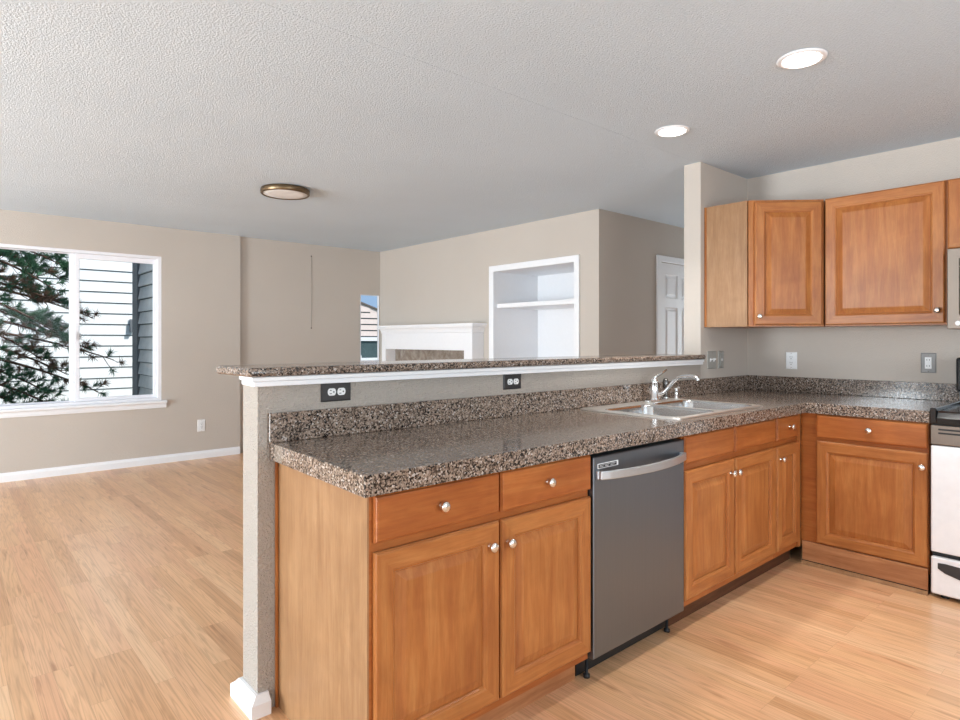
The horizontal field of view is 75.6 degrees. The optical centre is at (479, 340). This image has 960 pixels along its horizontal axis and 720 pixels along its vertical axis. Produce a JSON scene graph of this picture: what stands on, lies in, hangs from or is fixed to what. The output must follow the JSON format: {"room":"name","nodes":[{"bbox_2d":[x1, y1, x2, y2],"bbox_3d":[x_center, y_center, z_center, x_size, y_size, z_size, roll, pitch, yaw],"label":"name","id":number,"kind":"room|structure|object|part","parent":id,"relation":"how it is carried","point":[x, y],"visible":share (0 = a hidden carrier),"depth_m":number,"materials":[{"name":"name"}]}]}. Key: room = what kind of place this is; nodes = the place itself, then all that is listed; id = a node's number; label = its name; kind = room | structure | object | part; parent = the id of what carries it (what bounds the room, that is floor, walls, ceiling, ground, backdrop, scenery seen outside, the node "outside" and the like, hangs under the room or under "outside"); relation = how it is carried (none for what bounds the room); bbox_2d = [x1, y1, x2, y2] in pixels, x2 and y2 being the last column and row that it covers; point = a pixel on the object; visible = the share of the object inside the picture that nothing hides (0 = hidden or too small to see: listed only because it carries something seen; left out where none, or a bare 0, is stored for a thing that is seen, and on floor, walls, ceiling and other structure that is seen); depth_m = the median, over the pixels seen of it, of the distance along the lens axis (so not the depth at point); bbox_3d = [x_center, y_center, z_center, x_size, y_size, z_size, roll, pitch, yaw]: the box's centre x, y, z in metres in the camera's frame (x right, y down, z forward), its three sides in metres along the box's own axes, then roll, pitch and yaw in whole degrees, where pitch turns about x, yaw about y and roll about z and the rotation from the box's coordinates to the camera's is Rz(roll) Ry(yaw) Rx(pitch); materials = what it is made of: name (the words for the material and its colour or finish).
{"room":"kitchen","nodes":[
{"label":"kitchen","id":0,"kind":"room"},
{"bbox_2d":[0,209,239,472],"bbox_3d":[-5.462,0.049,4.555,7.288,2.433,0.160,0,0,-41],"label":"wall","id":1,"kind":"structure","parent":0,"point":[200,271],"depth_m":6.42,"materials":[{"name":"beige paint"}]},
{"bbox_2d":[0,243,166,417],"bbox_3d":[-3.894,-0.086,5.904,1.623,1.558,0.205,0,0,-41],"label":"window","id":2,"kind":"structure","parent":1,"relation":"attached to","point":[75,256],"depth_m":5.94,"materials":[{"name":"white plastic"}]},
{"bbox_3d":[-4.191,-0.124,5.713,0.737,1.422,0.037,0,0,-41],"label":"fixed sash","id":3,"kind":"part","parent":2,"relation":"part of","materials":[{"name":"clear glass"}]},
{"bbox_3d":[-3.621,-0.124,6.165,0.715,1.422,0.035,0,0,-41],"label":"sliding sash","id":4,"kind":"part","parent":2,"relation":"part of","materials":[{"name":"white plastic"}]},
{"bbox_2d":[0,446,239,482],"bbox_3d":[-5.362,1.224,4.526,7.160,0.082,0.016,0,0,-41],"label":"baseboard","id":5,"kind":"structure","parent":1,"relation":"attached to","point":[125,463],"depth_m":6.07,"materials":[{"name":"white paint"}]},
{"bbox_2d":[197,419,204,431],"bbox_3d":[-2.987,0.912,6.629,0.078,0.128,0.010,0,0,-41],"label":"outlet","id":6,"kind":"object","parent":1,"relation":"attached to","point":[200,423],"visible":1,"depth_m":6.62,"materials":[{"name":"white plastic"}]},
{"bbox_2d":[240,237,379,452],"bbox_3d":[-1.985,0.049,7.605,1.962,2.433,0.045,0,0,-41],"label":"wall","id":7,"kind":"structure","parent":0,"point":[276,277],"depth_m":7.42,"materials":[{"name":"beige paint"}]},
{"bbox_2d":[311,256,311,328],"bbox_3d":[-2.049,-0.587,7.513,0.014,0.886,0.008,0,0,-41],"label":"cable","id":8,"kind":"object","parent":7,"relation":"attached to","point":[311,256],"visible":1,"depth_m":7.51,"materials":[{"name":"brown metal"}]},
{"bbox_2d":[360,294,378,361],"bbox_3d":[-1.446,-0.155,8.076,0.288,0.880,0.034,0,0,-41],"label":"window","id":9,"kind":"structure","parent":7,"relation":"in","point":[360,294],"depth_m":8.16,"materials":[{"name":"white plastic"}]},
{"bbox_2d":[0,0,959,251],"bbox_3d":[-0.344,-1.228,2.639,12.420,0.121,9.850,0,0,-41],"label":"ceiling","id":10,"kind":"structure","parent":0,"point":[404,123],"depth_m":3.06,"materials":[{"name":"paint"}]},
{"bbox_2d":[260,184,309,199],"bbox_3d":[-1.499,-1.141,4.761,0.364,0.043,0.364,0,0,-41],"label":"flush ceiling light","id":11,"kind":"object","parent":10,"relation":"attached to","point":[276,191],"visible":1,"depth_m":4.68,"materials":[{"name":"white glass"}]},
{"bbox_2d":[263,190,306,198],"bbox_3d":[-1.499,-1.126,4.761,0.328,0.013,0.328,0,0,-41],"label":"diffuser","id":12,"kind":"object","parent":11,"relation":"attached to","point":[276,194],"depth_m":4.74,"materials":[{"name":"white glass"}]},
{"bbox_2d":[654,125,689,136],"bbox_3d":[1.070,-1.163,3.444,0.190,0.010,0.190,0,0,-41],"label":"recessed light","id":13,"kind":"object","parent":10,"relation":"in","point":[672,130],"visible":1,"depth_m":3.42,"materials":[{"name":"white paint"}]},
{"bbox_2d":[776,48,827,68],"bbox_3d":[1.333,-1.163,2.562,0.190,0.010,0.190,0,0,-41],"label":"recessed light","id":14,"kind":"object","parent":10,"relation":"in","point":[802,58],"visible":1,"depth_m":2.54,"materials":[{"name":"white paint"}]},
{"bbox_2d":[0,453,959,719],"bbox_3d":[-0.344,1.325,2.639,12.420,0.120,9.850,0,0,-41],"label":"floor","id":15,"kind":"structure","parent":0,"point":[121,590],"depth_m":2.67,"materials":[{"name":"brown wood"}]},
{"bbox_2d":[275,455,590,719],"bbox_3d":[-0.146,0.828,2.176,0.928,0.874,0.686,0,0,-41],"label":"base cabinet","id":16,"kind":"object","parent":15,"relation":"on","point":[468,598],"visible":0.97,"depth_m":1.89,"materials":[{"name":"brown wood"}]},
{"bbox_3d":[-0.499,0.828,1.898,0.005,0.874,0.632,0,0,-39],"label":"panel","id":17,"kind":"part","parent":16,"relation":"part of","materials":[{"name":"brown wood"}]},
{"bbox_3d":[-0.113,0.479,1.802,0.453,0.127,0.020,0,0,-41],"label":"drawer","id":18,"kind":"part","parent":16,"relation":"part of","materials":[{"name":"brown wood"}]},
{"bbox_3d":[-0.113,0.851,1.802,0.453,0.565,0.020,0,0,-41],"label":"door","id":19,"kind":"part","parent":16,"relation":"part of","materials":[{"name":"brown wood"}]},
{"bbox_3d":[-0.113,0.851,1.802,0.320,0.432,0.016,0,0,-41],"label":"raised panel","id":20,"kind":"part","parent":16,"relation":"part of","materials":[{"name":"brown wood"}]},
{"bbox_3d":[-0.102,0.477,1.777,0.032,0.032,0.032,0,0,-41],"label":"knob","id":21,"kind":"part","parent":16,"relation":"part of","materials":[{"name":"silver metal"}]},
{"bbox_3d":[0.042,0.778,1.966,0.922,0.774,0.019,0,0,-41],"label":"frame","id":22,"kind":"part","parent":16,"relation":"part of","materials":[{"name":"brown wood"}]},
{"bbox_3d":[0.040,0.636,1.903,0.032,0.032,0.032,0,0,-41],"label":"knob","id":23,"kind":"part","parent":16,"relation":"part of","materials":[{"name":"silver metal"}]},
{"bbox_3d":[0.098,0.640,1.954,0.032,0.032,0.032,0,0,-41],"label":"knob","id":24,"kind":"part","parent":16,"relation":"part of","materials":[{"name":"silver metal"}]},
{"bbox_3d":[0.231,0.479,2.106,0.448,0.127,0.020,0,0,-41],"label":"drawer","id":25,"kind":"part","parent":16,"relation":"part of","materials":[{"name":"brown wood"}]},
{"bbox_3d":[0.231,0.851,2.106,0.448,0.565,0.020,0,0,-41],"label":"door","id":26,"kind":"part","parent":16,"relation":"part of","materials":[{"name":"brown wood"}]},
{"bbox_3d":[0.231,0.851,2.106,0.315,0.432,0.016,0,0,-41],"label":"raised panel","id":27,"kind":"part","parent":16,"relation":"part of","materials":[{"name":"brown wood"}]},
{"bbox_3d":[0.238,0.477,2.078,0.032,0.032,0.032,0,0,-41],"label":"knob","id":28,"kind":"part","parent":16,"relation":"part of","materials":[{"name":"silver metal"}]},
{"bbox_2d":[575,438,685,678],"bbox_3d":[0.472,0.842,2.659,0.621,0.844,0.672,0,0,-41],"label":"dishwasher","id":29,"kind":"object","parent":15,"relation":"on","point":[636,493],"visible":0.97,"depth_m":2.43,"materials":[{"name":"grey metal"}]},
{"bbox_3d":[0.587,1.216,2.529,0.616,0.090,0.012,0,0,-41],"label":"toe plate","id":30,"kind":"part","parent":29,"relation":"part of","materials":[{"name":"black plastic"}]},
{"bbox_3d":[0.665,0.492,2.429,0.588,0.031,0.072,0,0,-41],"label":"handle","id":31,"kind":"part","parent":29,"relation":"part of","materials":[{"name":"silver metal"}]},
{"bbox_2d":[668,419,775,626],"bbox_3d":[1.032,0.828,3.206,0.926,0.874,0.670,0,0,-41],"label":"base cabinet","id":32,"kind":"object","parent":15,"relation":"on","point":[730,473],"visible":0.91,"depth_m":2.93,"materials":[{"name":"brown wood"}]},
{"bbox_2d":[268,375,959,497],"bbox_3d":[1.009,0.329,2.821,3.577,0.160,1.251,0,0,-41],"label":"countertop","id":33,"kind":"structure","parent":32,"relation":"on","point":[366,451],"depth_m":2.48,"materials":[{"name":"stone"}]},
{"bbox_2d":[580,398,762,419],"bbox_3d":[1.006,0.434,3.214,0.868,0.180,0.568,0,0,-41],"label":"sink","id":34,"kind":"object","parent":33,"relation":"in","point":[673,409],"visible":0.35,"depth_m":3.25,"materials":[{"name":"metal"}]},
{"bbox_3d":[0.884,0.434,3.054,0.386,0.180,0.417,0,0,-41],"label":"bowl","id":35,"kind":"part","parent":34,"relation":"part of","materials":[{"name":"metal"}]},
{"bbox_2d":[673,387,679,398],"bbox_3d":[1.161,0.308,3.659,0.036,0.070,0.042,0,0,-8],"label":"soap pump","id":36,"kind":"object","parent":34,"relation":"on","point":[676,388],"visible":1,"depth_m":3.65,"materials":[{"name":"silver metal"}]},
{"bbox_3d":[1.191,0.434,3.325,0.376,0.180,0.417,0,0,-41],"label":"bowl","id":37,"kind":"part","parent":34,"relation":"part of","materials":[{"name":"metal"}]},
{"bbox_2d":[643,369,699,401],"bbox_3d":[1.077,0.253,3.435,0.226,0.183,0.282,0,0,-41],"label":"faucet","id":38,"kind":"object","parent":33,"relation":"on","point":[654,395],"visible":1,"depth_m":3.48,"materials":[{"name":"silver metal"}]},
{"bbox_3d":[1.000,0.339,3.516,0.220,0.010,0.060,0,0,-41],"label":"deck plate","id":39,"kind":"part","parent":38,"relation":"part of","materials":[{"name":"silver metal"}]},
{"bbox_3d":[1.028,0.192,3.528,0.106,0.062,0.016,0,0,-31],"label":"lever","id":40,"kind":"part","parent":38,"relation":"part of","materials":[{"name":"silver metal"}]},
{"bbox_3d":[1.104,0.252,3.438,0.249,0.132,0.049,0,0,40],"label":"spout","id":41,"kind":"part","parent":38,"relation":"part of","materials":[{"name":"silver metal"}]},
{"bbox_3d":[1.051,0.476,2.831,0.443,0.123,0.020,0,0,-41],"label":"false drawer","id":42,"kind":"part","parent":32,"relation":"part of","materials":[{"name":"brown wood"}]},
{"bbox_3d":[1.051,0.850,2.831,0.443,0.562,0.020,0,0,-41],"label":"door","id":43,"kind":"part","parent":32,"relation":"part of","materials":[{"name":"brown wood"}]},
{"bbox_3d":[1.052,0.850,2.831,0.310,0.429,0.016,0,0,-41],"label":"raised panel","id":44,"kind":"part","parent":32,"relation":"part of","materials":[{"name":"brown wood"}]},
{"bbox_3d":[1.201,0.630,2.929,0.032,0.032,0.032,0,0,-41],"label":"knob","id":45,"kind":"part","parent":32,"relation":"part of","materials":[{"name":"silver metal"}]},
{"bbox_3d":[1.242,0.632,2.965,0.032,0.032,0.032,0,0,-41],"label":"knob","id":46,"kind":"part","parent":32,"relation":"part of","materials":[{"name":"silver metal"}]},
{"bbox_3d":[1.396,0.850,3.135,0.448,0.562,0.020,0,0,-41],"label":"door","id":47,"kind":"part","parent":32,"relation":"part of","materials":[{"name":"brown wood"}]},
{"bbox_3d":[1.396,0.476,3.135,0.448,0.123,0.020,0,0,-41],"label":"false drawer","id":48,"kind":"part","parent":32,"relation":"part of","materials":[{"name":"brown wood"}]},
{"bbox_3d":[1.396,0.850,3.135,0.315,0.429,0.016,0,0,-41],"label":"raised panel","id":49,"kind":"part","parent":32,"relation":"part of","materials":[{"name":"brown wood"}]},
{"bbox_2d":[762,414,799,573],"bbox_3d":[1.514,0.828,3.632,0.358,0.874,0.670,0,0,-41],"label":"base cabinet","id":50,"kind":"object","parent":15,"relation":"on","point":[787,443],"visible":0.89,"depth_m":3.38,"materials":[{"name":"brown wood"}]},
{"bbox_3d":[1.684,0.778,3.417,0.329,0.774,0.019,0,0,-41],"label":"frame","id":51,"kind":"part","parent":50,"relation":"part of","materials":[{"name":"brown wood"}]},
{"bbox_3d":[1.684,0.849,3.390,0.281,0.560,0.020,0,0,-41],"label":"door","id":52,"kind":"part","parent":50,"relation":"part of","materials":[{"name":"brown wood"}]},
{"bbox_3d":[1.684,0.476,3.390,0.281,0.124,0.020,0,0,-41],"label":"drawer","id":53,"kind":"part","parent":50,"relation":"part of","materials":[{"name":"brown wood"}]},
{"bbox_3d":[1.684,0.849,3.390,0.148,0.427,0.016,0,0,-41],"label":"raised panel","id":54,"kind":"part","parent":50,"relation":"part of","materials":[{"name":"brown wood"}]},
{"bbox_2d":[801,413,932,595],"bbox_3d":[2.250,0.828,3.497,0.670,0.874,0.608,0,0,-41],"label":"base cabinet","id":55,"kind":"object","parent":15,"relation":"on","point":[866,482],"visible":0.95,"depth_m":3.27,"materials":[{"name":"brown wood"}]},
{"bbox_3d":[2.022,1.256,3.289,0.016,0.018,0.595,0,0,-41],"label":"shoe moulding","id":56,"kind":"part","parent":55,"relation":"part of","materials":[{"name":"brown wood"}]},
{"bbox_3d":[2.043,0.475,3.250,0.032,0.032,0.032,0,0,-41],"label":"knob","id":57,"kind":"part","parent":55,"relation":"part of","materials":[{"name":"silver metal"}]},
{"bbox_3d":[2.058,0.846,3.271,0.016,0.436,0.386,0,0,-41],"label":"raised panel","id":58,"kind":"part","parent":55,"relation":"part of","materials":[{"name":"brown wood"}]},
{"bbox_3d":[2.058,0.478,3.271,0.020,0.126,0.519,0,0,-41],"label":"drawer","id":59,"kind":"part","parent":55,"relation":"part of","materials":[{"name":"brown wood"}]},
{"bbox_3d":[2.058,0.846,3.271,0.020,0.569,0.519,0,0,-41],"label":"door","id":60,"kind":"part","parent":55,"relation":"part of","materials":[{"name":"brown wood"}]},
{"bbox_3d":[2.196,0.632,3.076,0.032,0.032,0.032,0,0,-41],"label":"knob","id":61,"kind":"part","parent":55,"relation":"part of","materials":[{"name":"silver metal"}]},
{"bbox_2d":[930,357,959,599],"bbox_3d":[2.697,0.679,2.963,0.724,1.172,0.762,0,0,-41],"label":"range","id":62,"kind":"object","parent":15,"relation":"on","point":[945,418],"visible":1,"depth_m":3.00,"materials":[{"name":"white metal"}]},
{"bbox_2d":[930,400,959,425],"bbox_3d":[2.715,0.369,2.979,0.666,0.079,0.762,0,0,-41],"label":"cooktop","id":63,"kind":"object","parent":62,"relation":"in","point":[948,414],"depth_m":3.03,"materials":[{"name":"metal"}]},
{"bbox_3d":[2.482,1.151,2.772,0.031,0.183,0.756,0,0,-41],"label":"storage drawer","id":64,"kind":"part","parent":62,"relation":"part of","materials":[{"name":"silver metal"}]},
{"bbox_2d":[931,445,959,556],"bbox_3d":[2.459,0.776,2.753,0.090,0.522,0.756,0,0,-41],"label":"oven","id":65,"kind":"object","parent":62,"relation":"in","point":[945,459],"depth_m":3.00,"materials":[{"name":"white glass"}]},
{"bbox_2d":[380,209,606,360],"bbox_3d":[-0.097,0.049,6.865,0.113,2.433,3.603,0,0,-41],"label":"wall","id":66,"kind":"structure","parent":0,"point":[445,281],"depth_m":6.68,"materials":[{"name":"beige paint"}]},
{"bbox_2d":[377,323,486,360],"bbox_3d":[-0.616,0.540,7.210,0.207,1.450,1.858,0,0,-41],"label":"fireplace surround","id":67,"kind":"object","parent":66,"relation":"attached to","point":[453,340],"visible":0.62,"depth_m":7.08,"materials":[{"name":"white paint"}]},
{"bbox_2d":[377,323,486,333],"bbox_3d":[-0.616,-0.135,7.210,0.207,0.100,1.858,0,0,-41],"label":"mantel shelf","id":68,"kind":"object","parent":67,"relation":"attached to","point":[453,328],"depth_m":6.95,"materials":[{"name":"white paint"}]},
{"bbox_2d":[494,262,573,357],"bbox_3d":[0.771,-0.037,6.318,0.690,1.425,1.149,0,0,-41],"label":"wall niche","id":69,"kind":"object","parent":66,"relation":"in","point":[518,333],"visible":0.36,"depth_m":6.70,"materials":[{"name":"white paint"}]},
{"bbox_2d":[497,299,573,309],"bbox_3d":[0.773,-0.363,6.319,0.624,0.044,1.087,0,0,-41],"label":"niche shelf","id":70,"kind":"object","parent":69,"relation":"attached to","point":[568,303],"visible":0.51,"depth_m":6.21,"materials":[{"name":"white paint"}]},
{"bbox_2d":[489,255,579,357],"bbox_3d":[0.502,-0.038,6.088,0.018,1.487,1.217,0,0,-41],"label":"trim","id":71,"kind":"structure","parent":66,"relation":"attached to","point":[574,258],"depth_m":5.92,"materials":[{"name":"white paint"}]},
{"bbox_2d":[243,162,746,707],"bbox_3d":[1.778,0.049,4.424,6.876,2.433,0.131,0,0,-41],"label":"wall","id":72,"kind":"structure","parent":0,"point":[258,469],"depth_m":2.50,"materials":[{"name":"paint"}]},
{"bbox_2d":[230,676,270,719],"bbox_3d":[0.282,1.232,3.102,2.949,0.066,0.197,0,0,-41],"label":"baseboard","id":73,"kind":"structure","parent":72,"relation":"attached to","point":[255,706],"depth_m":2.10,"materials":[{"name":"white paint"}]},
{"bbox_2d":[321,382,350,401],"bbox_3d":[-0.532,0.190,2.288,0.122,0.070,0.010,0,0,-41],"label":"outlet","id":74,"kind":"object","parent":72,"relation":"attached to","point":[330,392],"visible":0.99,"depth_m":2.29,"materials":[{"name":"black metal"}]},
{"bbox_2d":[328,388,335,395],"bbox_3d":[-0.545,0.190,2.274,0.033,0.026,0.003,0,0,-41],"label":"receptacle","id":75,"kind":"object","parent":74,"relation":"attached to","point":[331,391],"depth_m":2.27,"materials":[{"name":"white plastic"}]},
{"bbox_2d":[337,388,345,394],"bbox_3d":[-0.515,0.190,2.299,0.033,0.026,0.003,0,0,-41],"label":"receptacle","id":76,"kind":"object","parent":74,"relation":"attached to","point":[340,391],"depth_m":2.30,"materials":[{"name":"white plastic"}]},
{"bbox_2d":[239,359,703,386],"bbox_3d":[0.292,0.140,3.095,2.952,0.033,0.172,0,0,-41],"label":"trim","id":77,"kind":"structure","parent":72,"relation":"on","point":[403,375],"depth_m":2.57,"materials":[{"name":"white paint"}]},
{"bbox_2d":[216,354,705,376],"bbox_3d":[0.247,0.107,3.138,2.978,0.032,0.315,0,0,-41],"label":"bar ledge","id":78,"kind":"object","parent":77,"relation":"on","point":[294,369],"visible":1,"depth_m":2.56,"materials":[{"name":"stone"}]},
{"bbox_2d":[268,375,748,442],"bbox_3d":[0.602,0.300,3.283,3.534,0.101,0.019,0,0,-41],"label":"backsplash","id":79,"kind":"structure","parent":72,"relation":"attached to","point":[317,423],"depth_m":2.66,"materials":[{"name":"stone"}]},
{"bbox_2d":[503,374,520,389],"bbox_3d":[0.153,0.193,2.894,0.116,0.070,0.010,0,0,-41],"label":"outlet","id":80,"kind":"object","parent":72,"relation":"attached to","point":[510,381],"visible":0.98,"depth_m":2.89,"materials":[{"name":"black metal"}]},
{"bbox_2d":[707,351,715,368],"bbox_3d":[1.552,0.130,4.122,0.116,0.118,0.022,0,0,-41],"label":"light switch","id":81,"kind":"object","parent":72,"relation":"attached to","point":[711,355],"visible":1,"depth_m":4.12,"materials":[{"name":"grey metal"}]},
{"bbox_2d":[718,351,723,367],"bbox_3d":[1.643,0.130,4.209,0.074,0.118,0.012,0,0,-41],"label":"outlet","id":82,"kind":"object","parent":72,"relation":"attached to","point":[720,353],"visible":1,"depth_m":4.20,"materials":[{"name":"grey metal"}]},
{"bbox_2d":[704,199,827,327],"bbox_3d":[1.908,-0.480,4.040,0.612,0.786,0.612,0,0,-41],"label":"upper cabinet","id":83,"kind":"object","parent":72,"relation":"attached to","point":[764,260],"visible":1,"depth_m":3.83,"materials":[{"name":"brown wood"}]},
{"bbox_3d":[1.575,-0.480,3.965,0.006,0.786,0.283,0,0,-41],"label":"panel","id":84,"kind":"part","parent":83,"relation":"part of","materials":[{"name":"brown wood"}]},
{"bbox_3d":[1.902,-0.480,3.851,0.454,0.786,0.019,0,0,4],"label":"frame","id":85,"kind":"part","parent":83,"relation":"part of","materials":[{"name":"brown wood"}]},
{"bbox_3d":[1.908,-0.478,3.830,0.402,0.763,0.020,0,0,4],"label":"door","id":86,"kind":"part","parent":83,"relation":"part of","materials":[{"name":"brown wood"}]},
{"bbox_3d":[1.908,-0.478,3.829,0.269,0.630,0.016,0,0,4],"label":"raised panel","id":87,"kind":"part","parent":83,"relation":"part of","materials":[{"name":"brown wood"}]},
{"bbox_2d":[607,211,683,354],"bbox_3d":[2.288,0.049,6.645,3.170,2.433,0.113,0,0,-41],"label":"wall","id":88,"kind":"structure","parent":0,"point":[633,243],"depth_m":5.83,"materials":[{"name":"beige paint"}]},
{"bbox_2d":[656,255,683,353],"bbox_3d":[2.074,0.211,6.367,0.902,2.107,0.109,0,0,-41],"label":"door","id":89,"kind":"structure","parent":88,"relation":"in","point":[669,277],"depth_m":6.26,"materials":[{"name":"white paint"}]},
{"bbox_2d":[747,137,959,526],"bbox_3d":[3.567,0.049,2.720,0.120,2.433,4.792,0,0,-41],"label":"wall","id":90,"kind":"structure","parent":0,"point":[881,353],"depth_m":3.92,"materials":[{"name":"beige paint"}]},
{"bbox_2d":[786,352,796,368],"bbox_3d":[2.135,0.138,4.242,0.010,0.116,0.073,0,0,-41],"label":"outlet","id":91,"kind":"object","parent":90,"relation":"attached to","point":[791,357],"visible":1,"depth_m":4.24,"materials":[{"name":"white plastic"}]},
{"bbox_2d":[749,375,959,400],"bbox_3d":[2.337,0.300,4.005,0.020,0.101,1.236,0,0,-41],"label":"backsplash","id":92,"kind":"structure","parent":90,"relation":"attached to","point":[874,388],"depth_m":3.91,"materials":[{"name":"stone"}]},
{"bbox_2d":[825,180,946,326],"bbox_3d":[2.422,-0.480,3.668,0.336,0.786,0.613,0,0,-41],"label":"upper cabinet","id":93,"kind":"object","parent":90,"relation":"attached to","point":[886,250],"visible":0.99,"depth_m":3.55,"materials":[{"name":"brown wood"}]},
{"bbox_3d":[2.328,-0.482,3.584,0.016,0.641,0.468,0,0,-41],"label":"raised panel","id":94,"kind":"part","parent":93,"relation":"part of","materials":[{"name":"brown wood"}]},
{"bbox_3d":[2.488,-0.165,3.364,0.032,0.032,0.032,0,0,-41],"label":"knob","id":95,"kind":"part","parent":93,"relation":"part of","materials":[{"name":"silver metal"}]},
{"bbox_2d":[921,353,935,372],"bbox_3d":[2.652,0.133,3.657,0.010,0.118,0.076,0,0,-41],"label":"outlet","id":96,"kind":"object","parent":90,"relation":"attached to","point":[928,360],"visible":1,"depth_m":3.65,"materials":[{"name":"silver"}]},
{"bbox_2d":[925,357,931,368],"bbox_3d":[2.650,0.133,3.655,0.004,0.068,0.033,0,0,-41],"label":"receptacle","id":97,"kind":"object","parent":96,"relation":"attached to","point":[928,360],"depth_m":3.65,"materials":[{"name":"white plastic"}]},
{"bbox_2d":[947,178,959,248],"bbox_3d":[2.879,-0.680,3.151,0.336,0.386,0.764,0,0,-41],"label":"upper cabinet","id":98,"kind":"object","parent":90,"relation":"attached to","point":[953,185],"visible":0.82,"depth_m":3.32,"materials":[{"name":"brown wood"}]},
{"bbox_2d":[947,248,959,329],"bbox_3d":[2.844,-0.271,3.094,0.449,0.422,0.752,0,0,-41],"label":"microwave","id":99,"kind":"object","parent":98,"relation":"attached to","point":[953,255],"visible":1,"depth_m":3.24,"materials":[{"name":"silver metal"}]},
{"label":"outside","id":100,"kind":"structure","parent":0,"visible":0},
{"bbox_3d":[-8.397,1.965,20.071,46.000,0.100,26.800,0,0,-41],"label":"ground","id":101,"kind":"structure","parent":100,"visible":0},
{"bbox_2d":[0,249,125,403],"bbox_3d":[-5.263,-0.384,7.531,1.684,4.603,0.905,0,0,-19],"label":"pine tree","id":102,"kind":"object","parent":101,"relation":"on","point":[33,319],"visible":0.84,"depth_m":7.39,"materials":[{"name":"green plant"}]},
{"bbox_2d":[0,251,131,403],"bbox_3d":[-10.576,-2.010,10.004,10.200,7.850,8.200,0,0,-41],"label":"house","id":103,"kind":"structure","parent":101,"relation":"on","point":[105,286],"depth_m":9.46,"materials":[{"name":"white"}]},
{"bbox_2d":[132,263,152,394],"bbox_3d":[-3.193,0.090,7.645,1.660,3.650,1.455,0,0,-41],"label":"house siding","id":104,"kind":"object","parent":101,"relation":"on","point":[142,274],"visible":0.17,"depth_m":7.36,"materials":[{"name":"grey"}]},
{"bbox_2d":[361,302,376,357],"bbox_3d":[-3.911,0.023,21.187,6.200,3.783,3.070,0,0,-41],"label":"house","id":105,"kind":"structure","parent":101,"relation":"on","point":[368,312],"depth_m":19.56,"materials":[{"name":"white wood"}]},
{"bbox_2d":[361,355,376,360],"bbox_3d":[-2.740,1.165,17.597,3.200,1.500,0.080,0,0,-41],"label":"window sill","id":106,"kind":"structure","parent":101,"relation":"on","point":[361,355],"depth_m":17.23,"materials":[{"name":"white paint"}]},
{"bbox_3d":[-2.740,0.640,17.597,3.200,0.310,0.040,0,0,-41],"label":"rail","id":107,"kind":"part","parent":106,"relation":"part of","materials":[{"name":"white paint"}]}
]}

